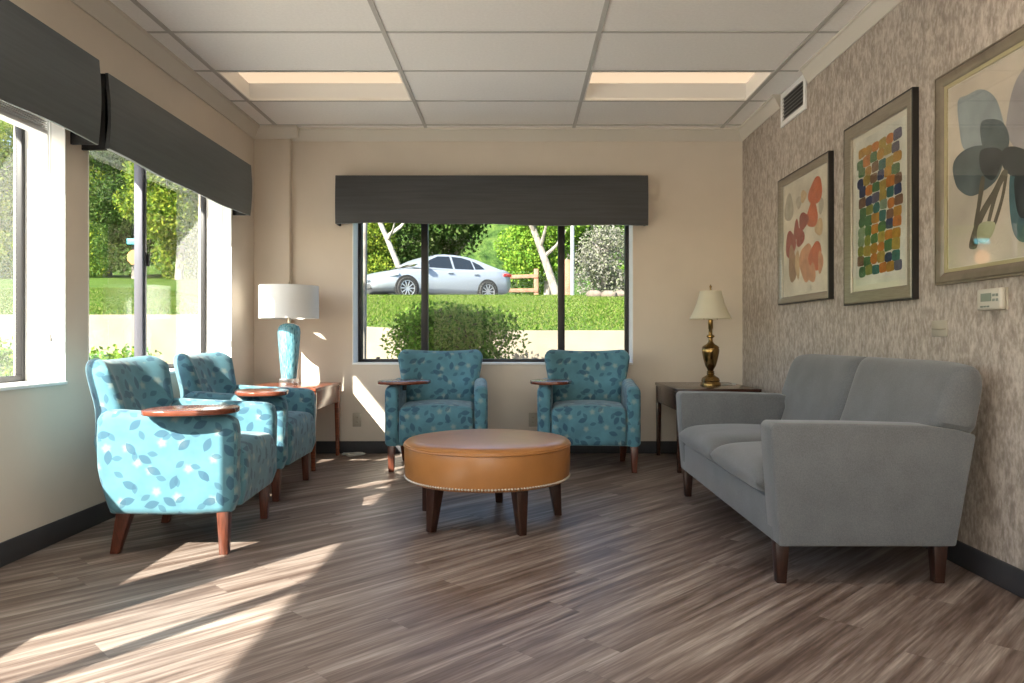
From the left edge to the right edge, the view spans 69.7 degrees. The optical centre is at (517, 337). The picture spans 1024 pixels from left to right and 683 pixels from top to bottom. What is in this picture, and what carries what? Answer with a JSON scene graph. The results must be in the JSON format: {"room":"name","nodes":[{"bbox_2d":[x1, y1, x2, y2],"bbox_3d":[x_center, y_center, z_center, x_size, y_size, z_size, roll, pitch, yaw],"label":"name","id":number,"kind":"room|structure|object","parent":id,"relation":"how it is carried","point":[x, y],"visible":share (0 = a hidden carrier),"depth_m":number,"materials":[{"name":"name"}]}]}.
{"room":"care facility","nodes":[
{"label":"care facility","id":0,"kind":"room"},
{"bbox_2d":[0,0,253,542],"bbox_3d":[-2.305,-0.457,1.645,0.250,2.960,9.490,0,0,0],"label":"wall","id":1,"kind":"structure","parent":0,"point":[49,473],"depth_m":3.65,"materials":[{"name":"paint"}]},
{"bbox_2d":[0,120,67,390],"bbox_3d":[-2.294,-0.477,2.535,0.252,1.400,2.010,0,0,0],"label":"window","id":2,"kind":"structure","parent":1,"relation":"in","point":[39,362],"depth_m":3.53,"materials":[{"name":"white paint"}]},
{"bbox_2d":[0,100,51,341],"bbox_3d":[-2.253,-0.576,2.535,0.094,1.187,1.950,0,0,0],"label":"window blind","id":3,"kind":"object","parent":2,"relation":"attached to","point":[13,115],"visible":0.63,"depth_m":3.42,"materials":[{"name":"white plastic"}]},
{"bbox_2d":[0,0,100,144],"bbox_3d":[-2.103,-1.142,2.525,0.150,0.430,2.130,0,0,0],"label":"window valance","id":4,"kind":"object","parent":1,"relation":"attached to","point":[44,74],"visible":1,"depth_m":3.19,"materials":[{"name":"black fabric"}]},
{"bbox_2d":[0,501,115,567],"bbox_3d":[-2.174,0.912,1.532,0.012,0.102,9.065,0,0,0],"label":"baseboard","id":5,"kind":"structure","parent":1,"relation":"attached to","point":[18,547],"depth_m":3.42,"materials":[{"name":"plastic"}]},
{"bbox_2d":[88,151,231,373],"bbox_3d":[-2.294,-0.477,4.658,0.252,1.400,1.864,0,0,0],"label":"window","id":6,"kind":"structure","parent":1,"relation":"in","point":[211,340],"depth_m":5.56,"materials":[{"name":"white paint"}]},
{"bbox_2d":[70,0,259,138],"bbox_3d":[-2.141,-1.690,1.570,0.078,0.095,9.140,0,0,0],"label":"trim","id":7,"kind":"structure","parent":1,"relation":"attached to","point":[105,12],"depth_m":4.42,"materials":[{"name":"beige paint"}]},
{"bbox_2d":[81,73,251,215],"bbox_3d":[-2.103,-1.121,4.647,0.150,0.401,1.965,0,0,0],"label":"window valance","id":8,"kind":"object","parent":1,"relation":"attached to","point":[133,127],"visible":1,"depth_m":4.28,"materials":[{"name":"black fabric"}]},
{"bbox_2d":[254,139,291,384],"bbox_3d":[-2.033,-0.387,6.103,0.295,2.700,0.075,0,0,0],"label":"wall column","id":9,"kind":"structure","parent":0,"point":[272,157],"depth_m":6.06,"materials":[{"name":"paint"}]},
{"bbox_2d":[110,0,870,126],"bbox_3d":[-0.152,-1.747,1.570,4.055,0.020,9.140,0,0,0],"label":"ceiling","id":10,"kind":"structure","parent":0,"point":[221,51],"depth_m":4.41,"materials":[{"name":"tile"}]},
{"bbox_2d":[217,71,411,100],"bbox_3d":[-1.367,-1.798,5.077,1.207,0.129,0.597,0,0,0],"label":"ceiling light","id":11,"kind":"object","parent":10,"relation":"attached to","point":[255,85],"visible":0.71,"depth_m":5.31,"materials":[{"name":"white plastic"}]},
{"bbox_2d":[130,0,847,127],"bbox_3d":[-0.145,-1.735,1.535,3.930,0.008,9.070,0,0,0],"label":"grid","id":12,"kind":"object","parent":10,"relation":"attached to","point":[383,31],"depth_m":4.76,"materials":[{"name":"grey metal"}]},
{"bbox_2d":[583,71,772,100],"bbox_3d":[1.070,-1.798,5.077,1.212,0.129,0.597,0,0,0],"label":"ceiling light","id":13,"kind":"object","parent":10,"relation":"attached to","point":[602,85],"visible":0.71,"depth_m":5.31,"materials":[{"name":"white plastic"}]},
{"bbox_2d":[0,453,1023,682],"bbox_3d":[-0.203,0.993,1.645,4.355,0.060,9.490,0,0,0],"label":"floor","id":14,"kind":"structure","parent":0,"point":[637,579],"depth_m":2.70,"materials":[{"name":"plastic"}]},
{"bbox_2d":[85,355,276,554],"bbox_3d":[-1.630,0.527,3.526,0.756,0.872,0.847,0,0,-4],"label":"armchair","id":15,"kind":"object","parent":14,"relation":"on","point":[158,453],"visible":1,"depth_m":3.23,"materials":[{"name":"blue fabric"}]},
{"bbox_2d":[236,431,274,505],"bbox_3d":[-1.533,0.619,3.589,0.554,0.300,0.532,0,0,-4],"label":"seat cushion","id":16,"kind":"object","parent":15,"relation":"on","point":[257,451],"depth_m":3.55,"materials":[{"name":"blue fabric"}]},
{"bbox_2d":[173,352,315,501],"bbox_3d":[-1.735,0.527,4.600,0.756,0.872,0.854,0,0,-1],"label":"armchair","id":17,"kind":"object","parent":14,"relation":"on","point":[210,375],"visible":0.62,"depth_m":4.54,"materials":[{"name":"blue fabric"}]},
{"bbox_2d":[285,411,313,464],"bbox_3d":[-1.635,0.619,4.661,0.554,0.300,0.532,0,0,-1],"label":"seat cushion","id":18,"kind":"object","parent":17,"relation":"on","point":[300,423],"depth_m":4.61,"materials":[{"name":"blue fabric"}]},
{"bbox_2d":[252,382,340,470],"bbox_3d":[-1.752,0.663,5.657,0.595,0.600,0.776,0,0,0],"label":"end table","id":19,"kind":"object","parent":14,"relation":"on","point":[326,393],"visible":0.44,"depth_m":5.74,"materials":[{"name":"brown wood"}]},
{"bbox_2d":[258,282,318,378],"bbox_3d":[-1.800,-0.042,5.780,0.456,0.810,0.456,0,0,0],"label":"table lamp","id":20,"kind":"object","parent":19,"relation":"on","point":[288,301],"visible":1,"depth_m":5.65,"materials":[{"name":"white fabric"}]},
{"bbox_2d":[341,452,364,455],"bbox_3d":[-1.354,0.949,6.014,0.161,0.022,0.149,0,0,30],"label":"power cord","id":21,"kind":"object","parent":14,"relation":"on","point":[348,453],"visible":1,"depth_m":6.00,"materials":[{"name":"grey plastic"}]},
{"bbox_2d":[377,349,487,471],"bbox_3d":[-0.633,0.527,5.607,0.798,0.872,0.756,0,0,-3],"label":"armchair","id":22,"kind":"object","parent":14,"relation":"on","point":[435,391],"visible":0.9,"depth_m":5.38,"materials":[{"name":"blue fabric"}]},
{"bbox_2d":[399,399,473,444],"bbox_3d":[-0.597,0.619,5.508,0.532,0.300,0.554,0,0,-3],"label":"seat cushion","id":23,"kind":"object","parent":22,"relation":"on","point":[416,416],"depth_m":5.24,"materials":[{"name":"blue fabric"}]},
{"bbox_2d":[403,429,570,535],"bbox_3d":[-0.163,0.743,3.930,0.892,0.440,0.892,0,0,-32],"label":"ottoman","id":24,"kind":"object","parent":14,"relation":"on","point":[517,462],"visible":1,"depth_m":3.59,"materials":[{"name":"orange leather"}]},
{"bbox_2d":[404,429,569,454],"bbox_3d":[-0.163,0.544,3.930,0.884,0.042,0.884,0,0,0],"label":"cushion","id":25,"kind":"object","parent":24,"relation":"on","point":[464,441],"depth_m":3.73,"materials":[{"name":"leather"}]},
{"bbox_2d":[530,349,640,472],"bbox_3d":[0.499,0.527,5.570,0.794,0.872,0.777,0,0,4],"label":"armchair","id":26,"kind":"object","parent":14,"relation":"on","point":[587,398],"visible":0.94,"depth_m":5.25,"materials":[{"name":"blue fabric"}]},
{"bbox_2d":[551,400,625,445],"bbox_3d":[0.521,0.619,5.478,0.532,0.300,0.554,0,0,4],"label":"seat cushion","id":27,"kind":"object","parent":26,"relation":"on","point":[583,422],"depth_m":5.21,"materials":[{"name":"blue fabric"}]},
{"bbox_2d":[655,382,761,472],"bbox_3d":[1.433,0.663,5.635,0.605,0.600,0.851,0,0,0],"label":"end table","id":28,"kind":"object","parent":14,"relation":"on","point":[666,392],"visible":0.43,"depth_m":5.50,"materials":[{"name":"brown wood"}]},
{"bbox_2d":[689,284,735,385],"bbox_3d":[1.510,-0.025,5.650,0.389,0.775,0.360,0,0,0],"label":"table lamp","id":29,"kind":"object","parent":28,"relation":"on","point":[710,305],"visible":1,"depth_m":5.57,"materials":[{"name":"beige fabric"}]},
{"bbox_2d":[676,354,981,582],"bbox_3d":[1.389,0.528,3.690,0.855,0.869,1.725,0,0,0],"label":"sofa","id":30,"kind":"object","parent":14,"relation":"on","point":[852,450],"visible":1,"depth_m":2.84,"materials":[{"name":"grey fabric"}]},
{"bbox_2d":[678,424,760,460],"bbox_3d":[1.262,0.569,4.052,0.600,0.152,0.716,0,0,0],"label":"seat cushion","id":31,"kind":"object","parent":30,"relation":"on","point":[699,440],"depth_m":3.95,"materials":[{"name":"grey fabric"}]},
{"bbox_2d":[710,441,764,491],"bbox_3d":[1.262,0.569,3.328,0.600,0.152,0.716,0,0,0],"label":"seat cushion","id":32,"kind":"object","parent":30,"relation":"on","point":[740,462],"depth_m":3.28,"materials":[{"name":"grey fabric"}]},
{"bbox_2d":[781,354,865,419],"bbox_3d":[1.672,0.390,4.121,0.290,0.592,0.863,0,0,0],"label":"cushion","id":33,"kind":"object","parent":30,"relation":"on","point":[816,386],"depth_m":4.01,"materials":[{"name":"grey fabric"}]},
{"bbox_2d":[840,357,981,432],"bbox_3d":[1.672,0.390,3.259,0.290,0.592,0.863,0,0,0],"label":"cushion","id":34,"kind":"object","parent":30,"relation":"on","point":[926,396],"depth_m":3.04,"materials":[{"name":"grey fabric"}]},
{"bbox_2d":[292,141,741,440],"bbox_3d":[-0.028,-0.457,6.265,4.305,2.960,0.250,0,0,0],"label":"wall","id":35,"kind":"structure","parent":0,"point":[691,241],"depth_m":6.14,"materials":[{"name":"paint"}]},
{"bbox_2d":[353,413,360,426],"bbox_3d":[-1.345,0.683,6.136,0.072,0.116,0.009,0,0,0],"label":"wall outlet","id":36,"kind":"object","parent":35,"relation":"attached to","point":[356,416],"visible":1,"depth_m":6.13,"materials":[{"name":"beige plastic"}]},
{"bbox_2d":[335,175,647,225],"bbox_3d":[-0.214,-1.123,6.063,2.555,0.412,0.150,0,0,0],"label":"window valance","id":37,"kind":"object","parent":35,"relation":"attached to","point":[532,200],"visible":1,"depth_m":6.00,"materials":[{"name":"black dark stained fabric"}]},
{"bbox_2d":[352,223,632,364],"bbox_3d":[-0.211,-0.477,6.259,2.344,1.400,0.262,0,0,0],"label":"window","id":38,"kind":"structure","parent":35,"relation":"in","point":[357,228],"depth_m":6.33,"materials":[{"name":"white paint"}]},
{"bbox_2d":[363,223,366,358],"bbox_3d":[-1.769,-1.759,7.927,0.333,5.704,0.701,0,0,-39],"label":"window blind","id":39,"kind":"object","parent":38,"relation":"attached to","point":[364,224],"visible":0.14,"depth_m":7.97,"materials":[{"name":"white"}]},
{"bbox_2d":[316,441,676,452],"bbox_3d":[-0.152,0.912,6.096,4.055,0.102,0.087,0,0,0],"label":"baseboard","id":40,"kind":"structure","parent":35,"relation":"attached to","point":[321,446],"depth_m":6.13,"materials":[{"name":"plastic"}]},
{"bbox_2d":[255,125,741,140],"bbox_3d":[-0.152,-1.690,6.064,4.055,0.095,0.153,0,0,0],"label":"trim","id":41,"kind":"structure","parent":35,"relation":"attached to","point":[293,132],"depth_m":6.09,"materials":[{"name":"beige paint"}]},
{"bbox_2d":[529,413,536,426],"bbox_3d":[0.125,0.683,6.136,0.072,0.116,0.009,0,0,0],"label":"wall outlet","id":42,"kind":"object","parent":35,"relation":"attached to","point":[532,416],"visible":0.87,"depth_m":6.13,"materials":[{"name":"beige plastic"}]},
{"bbox_2d":[742,0,1023,569],"bbox_3d":[1.935,-0.457,1.520,0.120,2.960,9.240,0,0,0],"label":"wall","id":43,"kind":"structure","parent":0,"point":[917,42],"depth_m":3.55,"materials":[{"name":"paper"}]},
{"bbox_2d":[781,75,806,127],"bbox_3d":[1.868,-1.607,4.990,0.014,0.240,0.446,0,0,0],"label":"air vent","id":44,"kind":"object","parent":43,"relation":"in","point":[794,98],"visible":0.89,"depth_m":4.97,"materials":[{"name":"white metal"}]},
{"bbox_2d":[778,151,833,304],"bbox_3d":[1.857,-0.672,4.787,0.033,0.880,0.855,0,0,0],"label":"framed picture","id":45,"kind":"object","parent":43,"relation":"attached to","point":[805,195],"visible":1,"depth_m":4.75,"materials":[{"name":"beige paper"}]},
{"bbox_2d":[784,164,826,295],"bbox_3d":[1.865,-0.672,4.787,0.001,0.760,0.735,0,0,0],"label":"artwork","id":46,"kind":"object","parent":45,"relation":"attached to","point":[805,194],"depth_m":4.75,"materials":[{"name":"beige paper"}]},
{"bbox_2d":[738,0,902,140],"bbox_3d":[1.846,-1.690,1.570,0.058,0.095,9.140,0,0,0],"label":"trim","id":47,"kind":"structure","parent":43,"relation":"attached to","point":[874,11],"depth_m":4.29,"materials":[{"name":"beige paint"}]},
{"bbox_2d":[844,87,918,305],"bbox_3d":[1.857,-0.678,3.797,0.033,0.992,0.725,0,0,0],"label":"framed picture","id":48,"kind":"object","parent":43,"relation":"attached to","point":[881,149],"visible":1,"depth_m":3.74,"materials":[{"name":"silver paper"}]},
{"bbox_2d":[856,115,905,285],"bbox_3d":[1.864,-0.678,3.797,0.002,0.788,0.521,0,0,0],"label":"artwork","id":49,"kind":"object","parent":48,"relation":"attached to","point":[880,152],"depth_m":3.76,"materials":[{"name":"multicoloured paper"}]},
{"bbox_2d":[931,320,947,336],"bbox_3d":[1.871,-0.042,3.265,0.008,0.072,0.120,0,0,0],"label":"wall plate","id":50,"kind":"object","parent":43,"relation":"attached to","point":[940,327],"visible":1,"depth_m":3.25,"materials":[{"name":"beige plastic"}]},
{"bbox_2d":[922,540,1023,598],"bbox_3d":[1.869,0.912,1.564,0.012,0.102,9.128,0,0,0],"label":"baseboard","id":51,"kind":"structure","parent":43,"relation":"attached to","point":[1004,575],"depth_m":2.91,"materials":[{"name":"plastic"}]},
{"bbox_2d":[935,24,1023,285],"bbox_3d":[1.857,-0.688,2.799,0.033,0.912,0.907,0,0,0],"label":"framed picture","id":52,"kind":"object","parent":43,"relation":"attached to","point":[979,102],"visible":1,"depth_m":2.96,"materials":[{"name":"grey paper"}]},
{"bbox_2d":[977,287,1007,310],"bbox_3d":[1.859,-0.152,2.885,0.033,0.088,0.152,0,0,0],"label":"wall thermostat","id":53,"kind":"object","parent":43,"relation":"attached to","point":[992,299],"visible":1,"depth_m":2.86,"materials":[{"name":"beige plastic"}]},
{"label":"outside","id":54,"kind":"structure","parent":0,"visible":0},
{"bbox_2d":[0,274,623,329],"bbox_3d":[-12.500,-3.263,40.275,95.000,6.391,61.450,0,0,0],"label":"lawn","id":55,"kind":"structure","parent":54,"point":[187,286],"depth_m":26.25,"materials":[{"name":"green plant"}]},
{"bbox_2d":[0,120,12,278],"bbox_3d":[-29.217,-7.911,40.391,5.731,9.918,6.677,0,0,-22],"label":"tree","id":56,"kind":"object","parent":55,"relation":"on","point":[6,153],"visible":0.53,"depth_m":39.64,"materials":[{"name":"green plant"}]},
{"bbox_2d":[89,151,160,277],"bbox_3d":[-23.493,-8.874,43.040,7.588,11.271,6.513,0,0,2],"label":"tree","id":57,"kind":"object","parent":55,"relation":"on","point":[104,272],"visible":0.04,"depth_m":41.78,"materials":[{"name":"green plant"}]},
{"bbox_2d":[127,239,133,263],"bbox_3d":[-17.700,-3.560,33.985,0.720,2.300,0.130,0,0,0],"label":"street sign","id":58,"kind":"object","parent":55,"relation":"on","point":[130,256],"visible":0.31,"depth_m":33.92,"materials":[{"name":"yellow metal"}]},
{"bbox_2d":[89,150,176,278],"bbox_3d":[-21.117,-7.533,39.676,5.821,8.820,6.560,0,0,4],"label":"tree","id":59,"kind":"object","parent":55,"relation":"on","point":[112,217],"visible":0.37,"depth_m":38.61,"materials":[{"name":"green plant"}]},
{"bbox_2d":[112,161,197,279],"bbox_3d":[-17.648,-7.433,37.252,6.374,9.468,5.471,0,0,-29],"label":"tree","id":60,"kind":"object","parent":55,"relation":"on","point":[166,207],"visible":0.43,"depth_m":36.21,"materials":[{"name":"green leaf"},{"name":"grey bark"}]},
{"bbox_2d":[158,182,197,270],"bbox_3d":[-21.650,-10.669,48.802,8.732,13.230,9.840,0,0,33],"label":"tree","id":61,"kind":"object","parent":55,"relation":"on","point":[167,182],"visible":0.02,"depth_m":49.08,"materials":[{"name":"green plant"}]},
{"bbox_2d":[367,223,404,294],"bbox_3d":[-6.384,-3.562,30.771,3.126,5.410,3.642,0,0,27],"label":"tree","id":62,"kind":"object","parent":55,"relation":"on","point":[377,259],"visible":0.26,"depth_m":30.19,"materials":[{"name":"green plant"}]},
{"bbox_2d":[378,223,404,266],"bbox_3d":[-5.013,-4.521,27.268,2.532,7.097,1.269,0,0,26],"label":"bare tree","id":63,"kind":"object","parent":55,"relation":"on","point":[387,236],"visible":0.29,"depth_m":27.11,"materials":[{"name":"white plant"}]},
{"bbox_2d":[377,223,490,263],"bbox_3d":[-3.896,-5.796,34.952,6.403,9.702,7.216,0,0,44],"label":"tree","id":64,"kind":"object","parent":55,"relation":"on","point":[445,239],"visible":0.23,"depth_m":33.59,"materials":[{"name":"green plant"}]},
{"bbox_2d":[509,269,538,294],"bbox_3d":[-1.395,-1.577,25.485,4.210,1.640,0.170,0,0,0],"label":"wooden fence","id":65,"kind":"object","parent":55,"relation":"on","point":[535,275],"visible":0.29,"depth_m":25.40,"materials":[{"name":"brown wood"}]},
{"bbox_2d":[493,225,590,294],"bbox_3d":[1.012,-3.645,28.529,4.007,5.390,2.934,0,0,17],"label":"tree","id":66,"kind":"object","parent":55,"relation":"on","point":[528,256],"visible":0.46,"depth_m":28.00,"materials":[{"name":"green plant"}]},
{"bbox_2d":[529,225,568,294],"bbox_3d":[0.732,-3.350,27.016,2.250,4.774,0.991,0,0,5],"label":"bare tree","id":67,"kind":"object","parent":55,"relation":"on","point":[543,254],"visible":0.4,"depth_m":27.21,"materials":[{"name":"grey plant"}]},
{"bbox_2d":[502,225,621,294],"bbox_3d":[1.612,-5.356,33.547,5.821,8.820,6.560,0,0,-41],"label":"tree","id":68,"kind":"object","parent":55,"relation":"on","point":[512,283],"visible":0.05,"depth_m":32.72,"materials":[{"name":"green plant"}]},
{"bbox_2d":[565,260,569,294],"bbox_3d":[1.340,-1.487,20.100,0.180,1.300,0.140,0,0,0],"label":"fence post","id":69,"kind":"object","parent":55,"relation":"on","point":[567,262],"visible":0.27,"depth_m":20.03,"materials":[{"name":"brown wood"}]},
{"bbox_2d":[570,226,573,294],"bbox_3d":[1.470,-2.018,19.900,0.110,2.150,0.110,0,0,0],"label":"metal pole","id":70,"kind":"object","parent":55,"relation":"on","point":[571,227],"visible":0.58,"depth_m":19.85,"materials":[{"name":"silver metal"}]},
{"bbox_2d":[586,290,601,296],"bbox_3d":[1.955,-1.095,18.841,0.432,0.257,0.306,0,0,0],"label":"rock","id":71,"kind":"object","parent":55,"relation":"on","point":[592,293],"visible":0.69,"depth_m":18.71,"materials":[{"name":"beige stone"}]},
{"bbox_2d":[566,225,623,294],"bbox_3d":[2.618,-2.089,21.341,2.338,2.532,2.028,0,0,-28],"label":"tree","id":72,"kind":"object","parent":55,"relation":"on","point":[602,270],"visible":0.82,"depth_m":21.02,"materials":[{"name":"white plant"}]},
{"bbox_2d":[601,290,616,296],"bbox_3d":[2.323,-1.087,18.785,0.455,0.258,0.320,0,0,0],"label":"rock","id":73,"kind":"object","parent":55,"relation":"on","point":[607,293],"visible":0.69,"depth_m":18.65,"materials":[{"name":"beige stone"}]},
{"bbox_2d":[615,290,623,296],"bbox_3d":[2.668,-1.125,19.048,0.386,0.267,0.330,0,0,0],"label":"rock","id":74,"kind":"object","parent":55,"relation":"on","point":[619,292],"visible":0.34,"depth_m":18.93,"materials":[{"name":"beige stone"}]},
{"bbox_2d":[615,225,623,281],"bbox_3d":[6.629,-5.577,34.295,6.888,9.261,6.112,0,0,-15],"label":"tree","id":75,"kind":"object","parent":55,"relation":"on","point":[618,225],"visible":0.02,"depth_m":33.98,"materials":[{"name":"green plant"}]},
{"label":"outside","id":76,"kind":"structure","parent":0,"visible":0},
{"bbox_3d":[-12.000,1.103,-1.220,96.000,0.120,21.560,0,0,0],"label":"patio","id":77,"kind":"object","parent":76,"visible":0},
{"bbox_2d":[0,336,12,376],"bbox_3d":[-5.907,0.492,7.987,1.491,1.107,0.993,0,0,0],"label":"hedge","id":78,"kind":"object","parent":77,"relation":"on","point":[6,355],"visible":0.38,"depth_m":7.83,"materials":[{"name":"green plant"}]},
{"bbox_2d":[89,343,166,362],"bbox_3d":[-4.610,0.549,8.208,1.452,0.993,0.999,0,0,0],"label":"hedge","id":79,"kind":"object","parent":77,"relation":"on","point":[114,355],"visible":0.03,"depth_m":8.15,"materials":[{"name":"green plant"}]},
{"bbox_2d":[0,315,623,368],"bbox_3d":[-12.000,0.383,9.465,96.000,1.361,0.210,0,0,0],"label":"wall","id":80,"kind":"structure","parent":77,"relation":"on","point":[170,335],"depth_m":9.36,"materials":[{"name":"concrete"}]},
{"bbox_2d":[378,297,531,358],"bbox_3d":[-0.710,0.315,8.418,1.748,1.478,1.100,0,0,0],"label":"bush","id":81,"kind":"object","parent":77,"relation":"on","point":[456,330],"visible":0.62,"depth_m":8.22,"materials":[{"name":"green plant"}]},
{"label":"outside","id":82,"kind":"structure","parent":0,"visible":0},
{"bbox_2d":[0,159,623,294],"bbox_3d":[-10.062,-9.469,63.994,130.816,18.024,24.784,0,0,0],"label":"hill","id":83,"kind":"structure","parent":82,"point":[485,254],"depth_m":57.93,"materials":[{"name":"green plant"}]},
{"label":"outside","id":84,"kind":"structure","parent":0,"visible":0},
{"bbox_3d":[12.750,-1.079,22.950,44.500,0.085,4.100,0,0,0],"label":"road","id":85,"kind":"object","parent":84,"visible":0},
{"bbox_2d":[367,254,511,294],"bbox_3d":[-2.607,-1.837,23.095,4.878,1.510,2.120,0,0,-36],"label":"car","id":86,"kind":"object","parent":85,"relation":"on","point":[448,274],"visible":0.72,"depth_m":22.40,"materials":[{"name":"silver metal"}]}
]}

